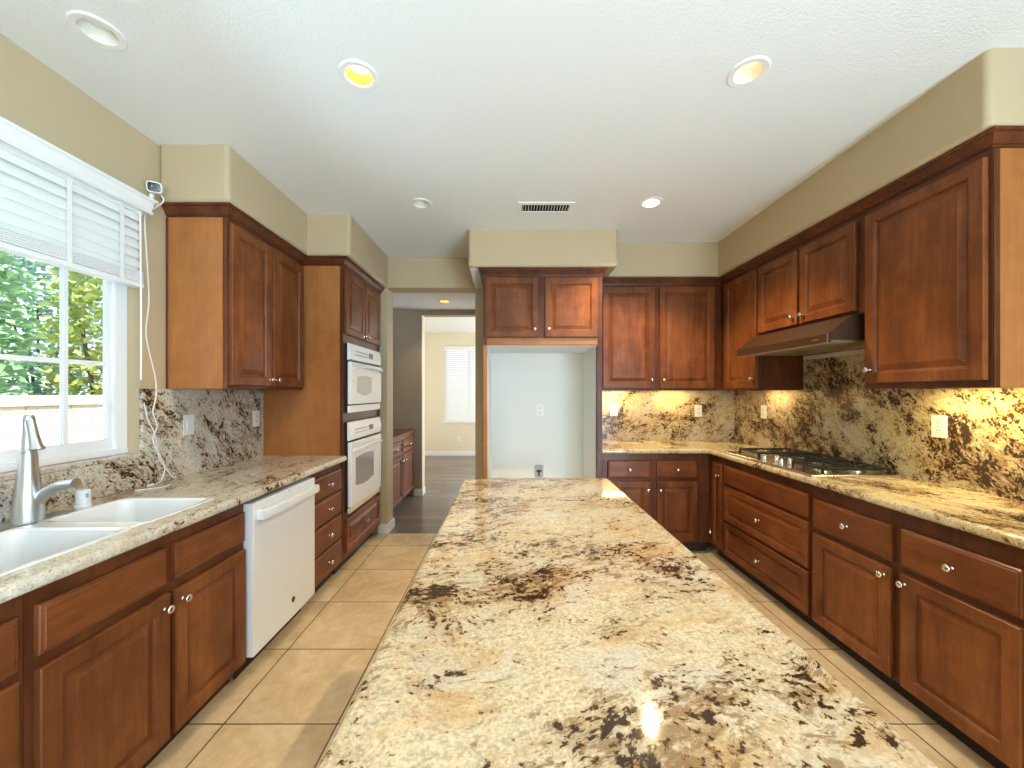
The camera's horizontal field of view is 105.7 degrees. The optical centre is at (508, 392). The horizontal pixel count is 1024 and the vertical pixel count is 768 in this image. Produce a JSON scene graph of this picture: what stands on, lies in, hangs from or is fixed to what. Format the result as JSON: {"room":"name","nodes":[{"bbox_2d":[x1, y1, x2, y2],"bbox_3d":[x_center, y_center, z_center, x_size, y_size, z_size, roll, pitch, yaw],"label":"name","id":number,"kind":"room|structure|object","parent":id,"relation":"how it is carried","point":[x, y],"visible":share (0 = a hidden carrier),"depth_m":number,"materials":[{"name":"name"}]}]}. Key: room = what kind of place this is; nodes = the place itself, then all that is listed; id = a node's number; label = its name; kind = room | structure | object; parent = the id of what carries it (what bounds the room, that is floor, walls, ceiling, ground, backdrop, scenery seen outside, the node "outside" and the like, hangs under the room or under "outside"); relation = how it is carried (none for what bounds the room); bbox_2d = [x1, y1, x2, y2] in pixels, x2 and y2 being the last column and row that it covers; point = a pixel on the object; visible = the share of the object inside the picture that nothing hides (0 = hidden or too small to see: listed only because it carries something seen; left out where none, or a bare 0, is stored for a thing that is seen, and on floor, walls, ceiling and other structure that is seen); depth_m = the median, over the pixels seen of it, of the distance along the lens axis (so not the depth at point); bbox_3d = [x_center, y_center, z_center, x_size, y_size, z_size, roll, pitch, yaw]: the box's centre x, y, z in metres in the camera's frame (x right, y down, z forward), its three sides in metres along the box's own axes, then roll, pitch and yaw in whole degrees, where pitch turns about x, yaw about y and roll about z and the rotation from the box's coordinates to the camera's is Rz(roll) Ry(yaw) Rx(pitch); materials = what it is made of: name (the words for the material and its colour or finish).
{"room":"kitchen","nodes":[
{"label":"kitchen","id":0,"kind":"room"},
{"bbox_2d":[0,33,256,452],"bbox_3d":[-1.985,0.024,2.600,0.160,2.743,12.600,0,0,0],"label":"wall","id":1,"kind":"structure","parent":0,"point":[35,98],"depth_m":1.87,"materials":[{"name":"beige paint"}]},
{"bbox_2d":[0,158,127,472],"bbox_3d":[-1.996,-0.318,1.456,0.076,1.254,1.083,0,0,0],"label":"window","id":2,"kind":"structure","parent":1,"relation":"in","point":[114,441],"depth_m":1.91,"materials":[{"name":"white plastic"}]},
{"bbox_2d":[0,116,155,379],"bbox_3d":[-1.867,-0.527,1.435,0.103,0.925,1.120,0,0,0],"label":"window blind","id":3,"kind":"object","parent":2,"relation":"attached to","point":[32,228],"visible":1,"depth_m":1.64,"materials":[{"name":"white plastic"}]},
{"bbox_2d":[146,180,163,204],"bbox_3d":[-1.848,-1.044,2.017,0.082,0.103,0.082,0,0,-33],"label":"security camera","id":4,"kind":"object","parent":3,"relation":"on","point":[153,187],"visible":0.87,"depth_m":2.00,"materials":[{"name":"white plastic"}]},
{"bbox_2d":[0,453,142,481],"bbox_3d":[-1.970,0.319,1.456,0.170,0.020,1.083,0,0,0],"label":"window sill","id":5,"kind":"structure","parent":1,"relation":"attached to","point":[10,475],"depth_m":1.71,"materials":[{"name":"stone"}]},
{"bbox_2d":[0,389,262,522],"bbox_3d":[-1.894,0.229,1.714,0.020,0.502,2.529,0,0,0],"label":"backsplash","id":6,"kind":"structure","parent":1,"relation":"attached to","point":[225,433],"depth_m":2.20,"materials":[{"name":"stone"}]},
{"bbox_2d":[183,414,193,434],"bbox_3d":[-1.879,0.187,2.278,0.010,0.118,0.074,0,0,0],"label":"light switch","id":7,"kind":"object","parent":6,"relation":"attached to","point":[188,420],"visible":1,"depth_m":2.27,"materials":[{"name":"white plastic"}]},
{"bbox_2d":[253,410,259,426],"bbox_3d":[-1.879,0.190,2.885,0.010,0.118,0.074,0,0,0],"label":"outlet","id":8,"kind":"object","parent":6,"relation":"attached to","point":[256,414],"visible":1,"depth_m":2.88,"materials":[{"name":"white plastic"}]},
{"bbox_2d":[144,195,165,486],"bbox_3d":[-1.863,-0.288,2.051,0.085,1.538,0.146,0,0,0],"label":"cable","id":9,"kind":"object","parent":1,"relation":"attached to","point":[162,202],"visible":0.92,"depth_m":2.05,"materials":[{"name":"white plastic"}]},
{"bbox_2d":[160,202,307,389],"bbox_3d":[-1.708,-0.532,2.530,0.390,1.018,0.825,0,0,0],"label":"upper cabinet","id":10,"kind":"object","parent":1,"relation":"attached to","point":[235,287],"visible":1,"depth_m":2.17,"materials":[{"name":"brown wood"}]},
{"bbox_2d":[160,144,387,287],"bbox_3d":[-1.552,-1.195,2.982,0.705,0.306,1.756,0,0,0],"label":"soffit","id":11,"kind":"structure","parent":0,"point":[188,172],"depth_m":2.36,"materials":[{"name":"beige paint"}]},
{"bbox_2d":[393,310,474,494],"bbox_3d":[0.048,0.024,5.350,3.905,2.743,0.140,0,0,0],"label":"wall","id":12,"kind":"structure","parent":0,"point":[407,324],"depth_m":5.28,"materials":[{"name":"beige paint"}]},
{"bbox_2d":[414,486,424,495],"bbox_3d":[-1.515,1.349,5.350,0.690,0.092,0.168,0,0,0],"label":"baseboard","id":13,"kind":"structure","parent":12,"relation":"attached to","point":[417,492],"depth_m":5.27,"materials":[{"name":"white"}]},
{"bbox_2d":[422,315,424,488],"bbox_3d":[-1.184,0.121,5.350,0.012,2.364,0.148,0,0,0],"label":"trim","id":14,"kind":"structure","parent":12,"relation":"attached to","point":[423,317],"depth_m":5.34,"materials":[{"name":"beige paint"}]},
{"bbox_2d":[393,293,474,309],"bbox_3d":[-0.052,-1.319,4.728,4.105,0.378,1.345,0,0,0],"label":"ceiling","id":15,"kind":"structure","parent":0,"point":[401,301],"depth_m":4.79,"materials":[{"name":"white paint"}]},
{"bbox_2d":[438,299,450,302],"bbox_3d":[-0.790,-1.177,4.770,0.162,0.106,0.162,0,0,0],"label":"ceiling light","id":16,"kind":"object","parent":15,"relation":"attached to","point":[443,300],"visible":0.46,"depth_m":4.81,"materials":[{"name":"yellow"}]},
{"bbox_2d":[425,333,474,450],"bbox_3d":[0.048,0.024,8.730,3.905,2.743,0.140,0,0,0],"label":"wall","id":17,"kind":"structure","parent":0,"point":[439,436],"depth_m":8.66,"materials":[{"name":"beige paint"}]},
{"bbox_2d":[425,451,474,455],"bbox_3d":[-0.050,1.349,8.653,3.700,0.092,0.014,0,0,0],"label":"baseboard","id":18,"kind":"structure","parent":17,"relation":"attached to","point":[427,453],"depth_m":8.65,"materials":[{"name":"white wood"}]},
{"bbox_2d":[443,421,474,422],"bbox_3d":[-0.900,0.655,8.650,1.160,0.040,0.030,0,0,0],"label":"trim","id":19,"kind":"structure","parent":17,"relation":"attached to","point":[443,421],"depth_m":8.64,"materials":[{"name":"white wood"}]},
{"bbox_2d":[425,317,474,332],"bbox_3d":[-0.052,-1.428,7.150,4.105,0.160,3.500,0,0,0],"label":"ceiling","id":20,"kind":"structure","parent":0,"point":[432,324],"depth_m":7.69,"materials":[{"name":"white paint"}]},
{"bbox_2d":[0,0,1023,257],"bbox_3d":[0.194,-1.428,0.100,4.597,0.160,7.800,0,0,0],"label":"ceiling","id":21,"kind":"structure","parent":0,"point":[477,109],"depth_m":1.74,"materials":[{"name":"white paint"}]},
{"bbox_2d":[65,10,128,50],"bbox_3d":[-1.531,-1.395,1.446,0.162,0.106,0.162,0,0,0],"label":"ceiling light","id":22,"kind":"object","parent":21,"relation":"attached to","point":[91,27],"visible":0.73,"depth_m":1.46,"materials":[{"name":"white plastic"}]},
{"bbox_2d":[338,59,378,90],"bbox_3d":[-0.636,-1.395,1.646,0.162,0.106,0.162,0,0,0],"label":"ceiling light","id":23,"kind":"object","parent":21,"relation":"attached to","point":[358,74],"visible":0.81,"depth_m":1.67,"materials":[{"name":"white plastic"}]},
{"bbox_2d":[409,198,432,208],"bbox_3d":[-0.626,-1.395,2.761,0.162,0.106,0.162,0,0,0],"label":"ceiling light","id":24,"kind":"object","parent":21,"relation":"attached to","point":[419,203],"visible":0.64,"depth_m":2.79,"materials":[{"name":"white"}]},
{"bbox_2d":[517,202,574,213],"bbox_3d":[0.265,-1.414,2.820,0.406,0.148,0.170,0,0,0],"label":"ceiling vent","id":25,"kind":"object","parent":21,"relation":"in","point":[523,207],"visible":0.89,"depth_m":2.88,"materials":[{"name":"white metal"}]},
{"bbox_2d":[522,205,569,211],"bbox_3d":[0.268,-1.351,2.820,0.340,0.018,0.110,0,0,0],"label":"grille","id":26,"kind":"object","parent":25,"relation":"attached to","point":[524,209],"depth_m":2.88,"materials":[{"name":"white"}]},
{"bbox_2d":[639,197,662,207],"bbox_3d":[1.005,-1.395,2.747,0.162,0.106,0.162,0,0,0],"label":"ceiling light","id":27,"kind":"object","parent":21,"relation":"attached to","point":[651,202],"visible":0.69,"depth_m":2.78,"materials":[{"name":"white"}]},
{"bbox_2d":[726,56,770,87],"bbox_3d":[1.005,-1.395,1.631,0.162,0.106,0.162,0,0,0],"label":"ceiling light","id":28,"kind":"object","parent":21,"relation":"attached to","point":[751,70],"visible":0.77,"depth_m":1.65,"materials":[{"name":"white plastic"}]},
{"bbox_2d":[487,345,596,477],"bbox_3d":[0.278,0.497,3.566,0.923,1.796,0.587,0,0,0],"label":"refrigerator alcove","id":29,"kind":"structure","parent":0,"point":[562,378],"depth_m":3.85,"materials":[{"name":"white paint"}]},
{"bbox_2d":[535,465,542,477],"bbox_3d":[0.297,0.775,3.841,0.085,0.130,0.014,0,0,0],"label":"water valve box","id":30,"kind":"object","parent":29,"relation":"attached to","point":[538,468],"visible":1,"depth_m":3.83,"materials":[{"name":"grey plastic"}]},
{"bbox_2d":[536,404,543,415],"bbox_3d":[0.307,0.170,3.843,0.074,0.118,0.010,0,0,0],"label":"outlet","id":31,"kind":"object","parent":29,"relation":"attached to","point":[539,407],"visible":1,"depth_m":3.84,"materials":[{"name":"white plastic"}]},
{"bbox_2d":[468,229,616,276],"bbox_3d":[0.280,-1.195,3.526,1.234,0.306,0.668,0,0,0],"label":"soffit","id":32,"kind":"structure","parent":0,"point":[486,247],"depth_m":3.19,"materials":[{"name":"beige paint"}]},
{"bbox_2d":[373,258,734,532],"bbox_3d":[0.194,0.024,3.958,4.197,2.743,0.195,0,0,0],"label":"wall","id":33,"kind":"structure","parent":0,"point":[405,275],"depth_m":3.86,"materials":[{"name":"beige paint"}]},
{"bbox_2d":[378,517,394,533],"bbox_3d":[-1.273,1.349,3.958,0.154,0.092,0.223,0,0,0],"label":"baseboard","id":34,"kind":"structure","parent":33,"relation":"attached to","point":[382,528],"depth_m":3.85,"materials":[{"name":"white"}]},
{"bbox_2d":[602,277,721,390],"bbox_3d":[1.363,-0.533,3.697,1.154,1.016,0.458,0,0,0],"label":"upper cabinet","id":35,"kind":"object","parent":33,"relation":"attached to","point":[659,333],"visible":0.93,"depth_m":3.50,"materials":[{"name":"brown wood"}]},
{"bbox_2d":[602,391,733,440],"bbox_3d":[1.528,0.228,3.919,1.484,0.504,0.020,0,0,0],"label":"backsplash","id":36,"kind":"structure","parent":33,"relation":"attached to","point":[642,415],"depth_m":3.91,"materials":[{"name":"stone"}]},
{"bbox_2d":[610,404,617,415],"bbox_3d":[1.055,0.173,3.904,0.074,0.118,0.010,0,0,0],"label":"outlet","id":37,"kind":"object","parent":36,"relation":"attached to","point":[613,407],"visible":1,"depth_m":3.90,"materials":[{"name":"white plastic"}]},
{"bbox_2d":[695,405,701,416],"bbox_3d":[1.905,0.180,3.904,0.074,0.118,0.010,0,0,0],"label":"outlet","id":38,"kind":"object","parent":36,"relation":"attached to","point":[698,408],"visible":1,"depth_m":3.90,"materials":[{"name":"white plastic"}]},
{"bbox_2d":[146,456,994,767],"bbox_3d":[0.194,1.455,2.550,4.597,0.120,12.700,0,0,0],"label":"floor","id":39,"kind":"structure","parent":0,"point":[285,709],"depth_m":1.98,"materials":[{"name":"tile"}]},
{"bbox_2d":[0,595,22,767],"bbox_3d":[-1.565,0.959,0.738,0.664,0.873,0.575,0,0,0],"label":"base cabinet","id":40,"kind":"object","parent":39,"relation":"on","point":[11,611],"visible":0.95,"depth_m":0.99,"materials":[{"name":"brown wood"}]},
{"bbox_2d":[23,503,245,767],"bbox_3d":[-1.565,0.959,1.452,0.664,0.873,0.851,0,0,0],"label":"base cabinet","id":41,"kind":"object","parent":39,"relation":"on","point":[121,652],"visible":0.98,"depth_m":1.31,"materials":[{"name":"brown wood"}]},
{"bbox_2d":[0,456,346,603],"bbox_3d":[-1.573,0.500,1.711,0.660,0.041,2.522,0,0,0],"label":"countertop","id":42,"kind":"structure","parent":41,"relation":"on","point":[232,485],"depth_m":1.79,"materials":[{"name":"stone"}]},
{"bbox_2d":[0,415,81,530],"bbox_3d":[-1.717,0.281,1.445,0.230,0.399,0.260,0,0,0],"label":"faucet","id":43,"kind":"object","parent":42,"relation":"on","point":[29,498],"visible":1,"depth_m":1.43,"materials":[{"name":"silver metal"}]},
{"bbox_2d":[73,488,92,508],"bbox_3d":[-1.800,0.444,1.640,0.056,0.073,0.056,0,0,0],"label":"air gap","id":44,"kind":"object","parent":42,"relation":"on","point":[82,496],"visible":1,"depth_m":1.62,"materials":[{"name":"white"}]},
{"bbox_2d":[0,497,213,576],"bbox_3d":[-1.540,0.611,1.375,0.422,0.269,0.792,0,0,0],"label":"sink","id":45,"kind":"object","parent":42,"relation":"in","point":[26,546],"visible":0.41,"depth_m":1.37,"materials":[{"name":"white ceramic"}]},
{"bbox_2d":[135,403,175,490],"bbox_3d":[-1.840,0.266,2.045,0.120,0.429,0.280,0,0,-28],"label":"charging cable","id":46,"kind":"object","parent":42,"relation":"on","point":[143,403],"visible":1,"depth_m":2.04,"materials":[{"name":"white plastic"}]},
{"bbox_2d":[233,477,319,679],"bbox_3d":[-1.528,0.961,2.189,0.674,0.868,0.610,0,0,0],"label":"dishwasher","id":47,"kind":"object","parent":39,"relation":"on","point":[279,543],"visible":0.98,"depth_m":2.09,"materials":[{"name":"white metal"}]},
{"bbox_2d":[263,256,384,574],"bbox_3d":[-1.562,0.177,3.396,0.679,2.436,0.908,0,0,0],"label":"tall cabinet","id":48,"kind":"object","parent":39,"relation":"on","point":[342,302],"visible":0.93,"depth_m":2.98,"materials":[{"name":"brown wood"}]},
{"bbox_2d":[345,416,382,513],"bbox_3d":[-1.498,0.583,3.375,0.655,0.716,0.718,0,0,0],"label":"wall oven","id":49,"kind":"object","parent":48,"relation":"in","point":[363,440],"visible":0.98,"depth_m":3.24,"materials":[{"name":"white metal"}]},
{"bbox_2d":[345,343,382,412],"bbox_3d":[-1.498,-0.119,3.375,0.655,0.548,0.718,0,0,0],"label":"wall oven","id":50,"kind":"object","parent":48,"relation":"in","point":[363,371],"visible":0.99,"depth_m":3.24,"materials":[{"name":"white metal"}]},
{"bbox_2d":[308,463,341,592],"bbox_3d":[-1.565,0.959,2.734,0.664,0.873,0.472,0,0,0],"label":"base cabinet","id":51,"kind":"object","parent":39,"relation":"on","point":[328,501],"visible":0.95,"depth_m":2.72,"materials":[{"name":"brown wood"}]},
{"bbox_2d":[393,429,414,510],"bbox_3d":[-1.569,0.943,4.688,0.642,0.905,1.176,0,0,0],"label":"base cabinet","id":52,"kind":"object","parent":39,"relation":"on","point":[403,439],"visible":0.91,"depth_m":4.71,"materials":[{"name":"brown wood"}]},
{"bbox_2d":[478,267,607,477],"bbox_3d":[0.283,0.177,3.527,1.077,2.436,0.658,0,0,0],"label":"tall cabinet","id":53,"kind":"object","parent":39,"relation":"on","point":[522,305],"visible":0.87,"depth_m":3.23,"materials":[{"name":"brown wood"}]},
{"bbox_2d":[470,269,482,288],"bbox_3d":[-0.280,-1.039,3.555,0.110,0.006,0.610,0,0,0],"label":"trim","id":54,"kind":"structure","parent":53,"relation":"attached to","point":[475,273],"depth_m":3.51,"materials":[{"name":"white paint"}]},
{"bbox_2d":[602,454,709,550],"bbox_3d":[1.263,0.959,3.617,0.954,0.873,0.618,0,0,0],"label":"base cabinet","id":55,"kind":"object","parent":39,"relation":"on","point":[673,489],"visible":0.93,"depth_m":3.34,"materials":[{"name":"brown wood"}]},
{"bbox_2d":[602,441,1023,548],"bbox_3d":[1.538,0.500,2.364,1.504,0.041,3.128,0,0,0],"label":"countertop","id":56,"kind":"structure","parent":55,"relation":"on","point":[996,518],"depth_m":1.85,"materials":[{"name":"stone"}]},
{"bbox_2d":[725,448,906,477],"bbox_3d":[1.995,0.457,2.655,0.540,0.047,0.910,0,0,0],"label":"gas cooktop","id":57,"kind":"object","parent":56,"relation":"in","point":[810,464],"visible":1,"depth_m":2.47,"materials":[{"name":"silver metal"}]},
{"bbox_2d":[710,454,732,564],"bbox_3d":[1.990,0.959,3.245,0.596,0.873,0.222,0,0,0],"label":"base cabinet","id":58,"kind":"object","parent":39,"relation":"on","point":[717,464],"visible":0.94,"depth_m":3.22,"materials":[{"name":"brown wood"}]},
{"bbox_2d":[724,459,824,635],"bbox_3d":[1.990,0.959,2.679,0.596,0.873,0.907,0,0,0],"label":"base cabinet","id":59,"kind":"object","parent":39,"relation":"on","point":[768,516],"visible":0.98,"depth_m":2.56,"materials":[{"name":"brown wood"}]},
{"bbox_2d":[812,486,1023,767],"bbox_3d":[1.989,0.959,1.756,0.598,0.873,0.935,0,0,0],"label":"base cabinet","id":60,"kind":"object","parent":39,"relation":"on","point":[934,611],"visible":0.99,"depth_m":1.59,"materials":[{"name":"brown wood"}]},
{"bbox_3d":[0.155,0.959,1.200,0.720,0.873,1.900,0,0,0],"label":"cabinet","id":61,"kind":"object","parent":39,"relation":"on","visible":0},
{"bbox_2d":[318,478,938,767],"bbox_3d":[0.155,0.500,1.200,0.812,0.041,2.010,0,0,0],"label":"countertop","id":62,"kind":"structure","parent":61,"relation":"on","point":[544,622],"depth_m":0.69,"materials":[{"name":"stone"}]},
{"bbox_2d":[608,48,1023,276],"bbox_3d":[1.589,-1.195,2.723,1.407,0.306,2.415,0,0,0],"label":"soffit","id":63,"kind":"structure","parent":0,"point":[987,92],"depth_m":2.01,"materials":[{"name":"beige paint"}]},
{"bbox_2d":[735,387,1023,390],"bbox_3d":[2.372,0.024,0.200,0.160,2.743,7.800,0,0,0],"label":"wall","id":64,"kind":"structure","parent":0,"point":[975,387],"depth_m":1.96,"materials":[{"name":"beige paint"}]},
{"bbox_2d":[720,258,802,389],"bbox_3d":[2.083,-0.532,3.270,0.410,1.018,0.552,0,0,0],"label":"upper cabinet","id":65,"kind":"object","parent":64,"relation":"attached to","point":[739,285],"visible":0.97,"depth_m":3.12,"materials":[{"name":"brown wood"}]},
{"bbox_2d":[754,201,865,335],"bbox_3d":[2.083,-0.739,2.547,0.410,0.604,0.888,0,0,0],"label":"upper cabinet","id":66,"kind":"object","parent":64,"relation":"attached to","point":[817,274],"visible":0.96,"depth_m":2.41,"materials":[{"name":"brown wood"}]},
{"bbox_2d":[737,314,864,359],"bbox_3d":[2.023,-0.343,2.562,0.543,0.180,0.849,0,0,0],"label":"range hood","id":67,"kind":"object","parent":66,"relation":"attached to","point":[844,333],"visible":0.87,"depth_m":2.41,"materials":[{"name":"brown metal"}]},
{"bbox_2d":[734,348,1023,501],"bbox_3d":[2.281,0.077,2.354,0.020,0.805,3.108,0,0,0],"label":"backsplash","id":68,"kind":"structure","parent":64,"relation":"attached to","point":[834,414],"depth_m":2.28,"materials":[{"name":"stone"}]},
{"bbox_2d":[761,405,766,418],"bbox_3d":[2.266,0.169,3.455,0.010,0.118,0.074,0,0,0],"label":"outlet","id":69,"kind":"object","parent":68,"relation":"attached to","point":[763,407],"visible":1,"depth_m":3.44,"materials":[{"name":"white plastic"}]},
{"bbox_2d":[931,415,946,438],"bbox_3d":[2.266,0.177,2.045,0.010,0.118,0.074,0,0,0],"label":"outlet","id":70,"kind":"object","parent":68,"relation":"attached to","point":[938,422],"visible":1,"depth_m":2.04,"materials":[{"name":"white plastic"}]},
{"bbox_2d":[935,420,941,424],"bbox_3d":[2.264,0.156,2.045,0.004,0.029,0.034,0,0,0],"label":"receptacle","id":71,"kind":"object","parent":70,"relation":"attached to","point":[937,422],"depth_m":2.04,"materials":[{"name":"grey plastic"}]},
{"bbox_2d":[935,428,941,432],"bbox_3d":[2.264,0.198,2.045,0.004,0.029,0.034,0,0,0],"label":"receptacle","id":72,"kind":"object","parent":70,"relation":"attached to","point":[937,430],"depth_m":2.04,"materials":[{"name":"grey plastic"}]},
{"bbox_2d":[858,126,1023,388],"bbox_3d":[2.083,-0.532,1.805,0.410,1.018,0.590,0,0,0],"label":"upper cabinet","id":73,"kind":"object","parent":64,"relation":"attached to","point":[944,239],"visible":1,"depth_m":1.68,"materials":[{"name":"brown wood"}]},
{"label":"outside","id":74,"kind":"structure","parent":0,"visible":0},
{"bbox_3d":[1.000,1.580,3.500,26.000,0.130,25.000,0,0,0],"label":"ground","id":75,"kind":"structure","parent":74,"visible":0},
{"bbox_2d":[0,251,53,395],"bbox_3d":[-5.763,-0.369,3.988,1.432,3.771,1.412,0,0,0],"label":"shrub","id":76,"kind":"object","parent":75,"relation":"on","point":[6,368],"visible":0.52,"depth_m":4.28,"materials":[{"name":"green plant"}]},
{"bbox_2d":[0,395,102,450],"bbox_3d":[-4.950,0.770,3.750,0.260,1.490,13.500,0,0,0],"label":"wall","id":77,"kind":"structure","parent":75,"relation":"on","point":[85,412],"depth_m":4.10,"materials":[{"name":"stone"}]},
{"bbox_2d":[0,253,102,394],"bbox_3d":[-7.506,-0.631,6.186,1.613,4.295,1.614,0,0,0],"label":"shrub","id":78,"kind":"object","parent":75,"relation":"on","point":[27,265],"visible":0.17,"depth_m":6.01,"materials":[{"name":"green plant"}]},
{"bbox_2d":[29,268,102,394],"bbox_3d":[-5.741,-0.336,5.461,1.423,3.705,1.427,0,0,0],"label":"tree","id":79,"kind":"object","parent":75,"relation":"on","point":[81,297],"visible":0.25,"depth_m":5.17,"materials":[{"name":"green plant"}]},
{"bbox_2d":[84,283,102,393],"bbox_3d":[-7.518,-0.656,7.817,1.635,4.344,1.580,0,0,0],"label":"shrub","id":80,"kind":"object","parent":75,"relation":"on","point":[101,305],"visible":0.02,"depth_m":7.40,"materials":[{"name":"green plant"}]},
{"bbox_3d":[-0.900,-0.210,8.760,1.100,1.690,0.060,0,0,0],"label":"window","id":81,"kind":"structure","parent":0,"visible":0},
{"bbox_2d":[444,346,474,420],"bbox_3d":[-0.900,-0.208,8.685,1.096,1.682,0.060,0,0,0],"label":"window blind","id":82,"kind":"object","parent":81,"relation":"attached to","point":[459,362],"visible":0.62,"depth_m":8.69,"materials":[{"name":"white plastic"}]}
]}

